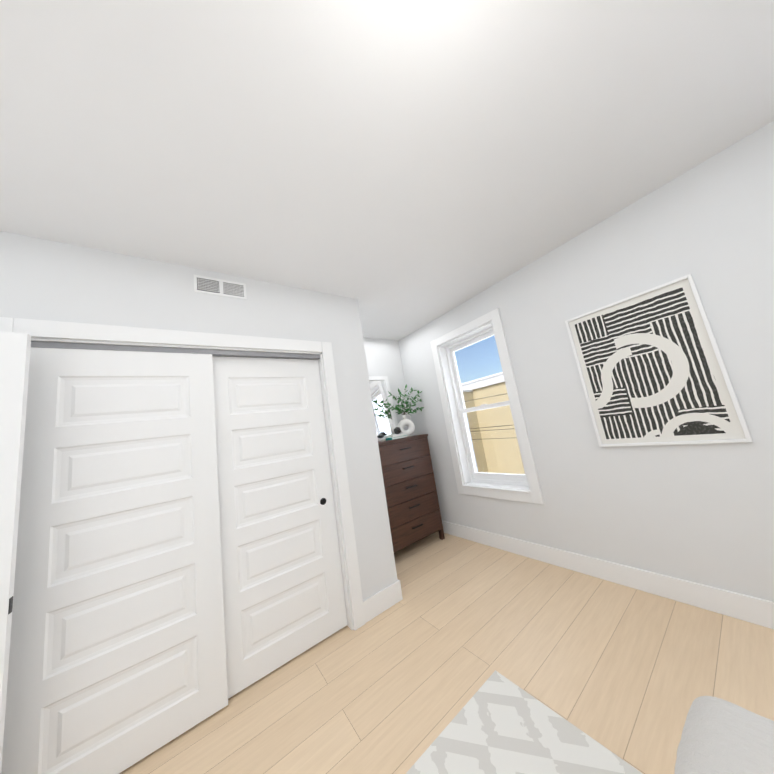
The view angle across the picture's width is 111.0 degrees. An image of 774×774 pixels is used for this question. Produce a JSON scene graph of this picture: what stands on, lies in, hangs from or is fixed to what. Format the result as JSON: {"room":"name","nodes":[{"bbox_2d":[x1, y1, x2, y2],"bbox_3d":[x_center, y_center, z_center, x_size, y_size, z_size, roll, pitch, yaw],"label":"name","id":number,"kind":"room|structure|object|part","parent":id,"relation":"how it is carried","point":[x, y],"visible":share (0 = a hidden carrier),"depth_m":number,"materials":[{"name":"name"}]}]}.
{"room":"bedroom","nodes":[
{"label":"bedroom","id":0,"kind":"room"},
{"bbox_2d":[0,231,397,629],"bbox_3d":[-1.241,0.479,1.558,2.779,2.600,0.110,-2,-11,-36],"label":"wall","id":1,"kind":"structure","parent":0,"point":[44,279],"depth_m":1.83,"materials":[{"name":"paint"}]},
{"bbox_2d":[1,341,347,773],"bbox_3d":[-1.050,0.746,1.623,1.532,2.019,0.088,-2,-11,-36],"label":"sliding closet door","id":2,"kind":"structure","parent":1,"relation":"in","point":[178,570],"depth_m":1.43,"materials":[{"name":"white wood"}]},
{"bbox_3d":[-1.198,-0.223,1.783,1.532,0.032,0.088,-2,-11,-36],"label":"rail","id":3,"kind":"part","parent":2,"relation":"part of","materials":[{"name":"metal"}]},
{"bbox_2d":[0,317,365,629],"bbox_3d":[-1.050,0.700,1.622,1.738,2.134,0.130,-2,-11,-36],"label":"trim","id":4,"kind":"structure","parent":1,"relation":"attached to","point":[45,330],"depth_m":1.91,"materials":[{"name":"white wood"}]},
{"bbox_2d":[194,275,246,299],"bbox_3d":[-1.162,-0.697,1.864,0.310,0.125,0.006,-2,-11,-36],"label":"air vent","id":5,"kind":"object","parent":1,"relation":"in","point":[213,286],"visible":1,"depth_m":1.86,"materials":[{"name":"white metal"}]},
{"bbox_2d":[363,580,399,622],"bbox_3d":[-0.043,1.634,2.026,0.316,0.140,0.018,-2,-11,-36],"label":"baseboard","id":6,"kind":"structure","parent":1,"relation":"attached to","point":[384,599],"depth_m":2.02,"materials":[{"name":"white wood"}]},
{"bbox_2d":[399,580,402,600],"bbox_3d":[-0.134,1.721,2.470,0.015,0.140,0.862,-2,-11,-36],"label":"baseboard","id":7,"kind":"structure","parent":1,"relation":"attached to","point":[400,591],"depth_m":2.12,"materials":[{"name":"white wood"}]},
{"bbox_2d":[0,0,773,340],"bbox_3d":[-0.100,-1.236,0.909,4.550,0.200,5.320,-2,-11,-36],"label":"ceiling","id":8,"kind":"structure","parent":0,"point":[398,170],"depth_m":1.13,"materials":[{"name":"paint"}]},
{"bbox_2d":[363,338,413,435],"bbox_3d":[-1.443,0.679,2.585,4.250,2.600,0.300,-2,-11,-36],"label":"wall","id":9,"kind":"structure","parent":0,"point":[383,357],"depth_m":3.70,"materials":[{"name":"paint"}]},
{"bbox_2d":[119,531,773,773],"bbox_3d":[0.318,1.496,0.460,4.550,0.200,5.320,-2,-11,-36],"label":"floor","id":10,"kind":"structure","parent":0,"point":[629,675],"depth_m":1.40,"materials":[{"name":"brown wood"}]},
{"bbox_2d":[378,434,444,552],"bbox_3d":[0.171,1.225,3.104,0.816,1.220,0.421,-2,-11,-36],"label":"dresser","id":11,"kind":"object","parent":10,"relation":"on","point":[413,508],"visible":0.65,"depth_m":2.96,"materials":[{"name":"brown wood"}]},
{"bbox_2d":[369,376,397,438],"bbox_3d":[-0.158,0.259,3.315,0.600,0.830,0.028,-2,-17,-36],"label":"leaning mirror","id":12,"kind":"object","parent":11,"relation":"on","point":[386,423],"visible":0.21,"depth_m":3.40,"materials":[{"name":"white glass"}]},
{"bbox_2d":[377,384,423,441],"bbox_3d":[0.176,0.294,3.348,0.826,0.671,0.211,-2,-11,-36],"label":"decor","id":13,"kind":"object","parent":11,"relation":"on","point":[400,431],"visible":0.98,"depth_m":3.34,"materials":[{"name":"green plant"}]},
{"bbox_3d":[-0.072,0.592,3.103,0.120,0.084,0.120,-2,-11,-36],"label":"dish","id":14,"kind":"part","parent":13,"relation":"part of","materials":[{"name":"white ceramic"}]},
{"bbox_2d":[384,433,407,440],"bbox_3d":[0.104,0.596,3.184,0.230,0.050,0.167,-2,-11,-36],"label":"books","id":15,"kind":"object","parent":13,"relation":"on","point":[398,435],"depth_m":3.12,"materials":[{"name":"white paper"}]},
{"bbox_2d":[397,414,414,437],"bbox_3d":[0.236,0.490,3.372,0.214,0.277,0.156,-2,-11,-36],"label":"vase","id":16,"kind":"object","parent":13,"relation":"on","point":[409,423],"depth_m":3.34,"materials":[{"name":"white ceramic"}]},
{"bbox_2d":[406,670,642,773],"bbox_3d":[0.618,1.229,-0.219,1.830,0.012,2.746,-2,-11,-36],"label":"rug","id":17,"kind":"object","parent":10,"relation":"on","point":[499,723],"visible":1,"depth_m":1.09,"materials":[{"name":"white fabric"}]},
{"bbox_2d":[674,696,773,773],"bbox_3d":[0.763,0.527,-0.540,1.592,1.204,2.168,-2,-11,-36],"label":"bed","id":18,"kind":"object","parent":17,"relation":"on","point":[720,736],"visible":1,"depth_m":0.55,"materials":[{"name":"fabric"}]},
{"bbox_2d":[398,121,773,601],"bbox_3d":[1.826,0.073,1.936,0.300,2.600,5.320,-2,-11,-36],"label":"wall","id":19,"kind":"structure","parent":0,"point":[703,514],"depth_m":1.78,"materials":[{"name":"paint"}]},
{"bbox_2d":[445,327,528,486],"bbox_3d":[1.096,0.222,2.947,0.095,1.634,0.734,-2,-11,-36],"label":"window","id":20,"kind":"structure","parent":19,"relation":"in","point":[518,479],"depth_m":3.06,"materials":[{"name":"white plastic"}]},
{"bbox_2d":[430,308,543,503],"bbox_3d":[1.012,0.225,2.886,0.153,1.850,0.950,-2,-11,-36],"label":"trim","id":21,"kind":"structure","parent":19,"relation":"attached to","point":[532,493],"depth_m":2.78,"materials":[{"name":"white wood"}]},
{"bbox_2d":[442,521,773,628],"bbox_3d":[1.881,1.277,1.645,0.018,0.140,4.720,-2,-11,-36],"label":"baseboard","id":22,"kind":"structure","parent":19,"relation":"attached to","point":[753,610],"depth_m":1.83,"materials":[{"name":"white wood"}]},
{"bbox_2d":[565,274,752,446],"bbox_3d":[1.716,-0.118,1.798,0.027,1.005,0.689,-2,-11,-36],"label":"framed artwork","id":23,"kind":"object","parent":19,"relation":"attached to","point":[652,370],"visible":1,"depth_m":1.74},
{"label":"outside","id":24,"kind":"structure","parent":0,"visible":0},
{"bbox_2d":[461,372,524,473],"bbox_3d":[24.853,-0.640,21.685,59.200,11.856,120.000,-2,-11,-36],"label":"building","id":25,"kind":"structure","parent":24,"point":[504,420],"depth_m":12.21,"materials":[{"name":"beige"}]},
{"bbox_3d":[-1.522,0.154,-0.686,0.300,2.600,5.020,-2,-11,-36],"label":"wall","id":26,"kind":"structure","parent":0,"visible":0},
{"bbox_2d":[0,332,30,773],"bbox_3d":[-1.831,0.745,0.820,0.832,1.998,0.139,-2,-11,-36],"label":"entry door","id":27,"kind":"structure","parent":26,"relation":"in","point":[15,347],"depth_m":1.11,"materials":[{"name":"white wood"}]}
]}

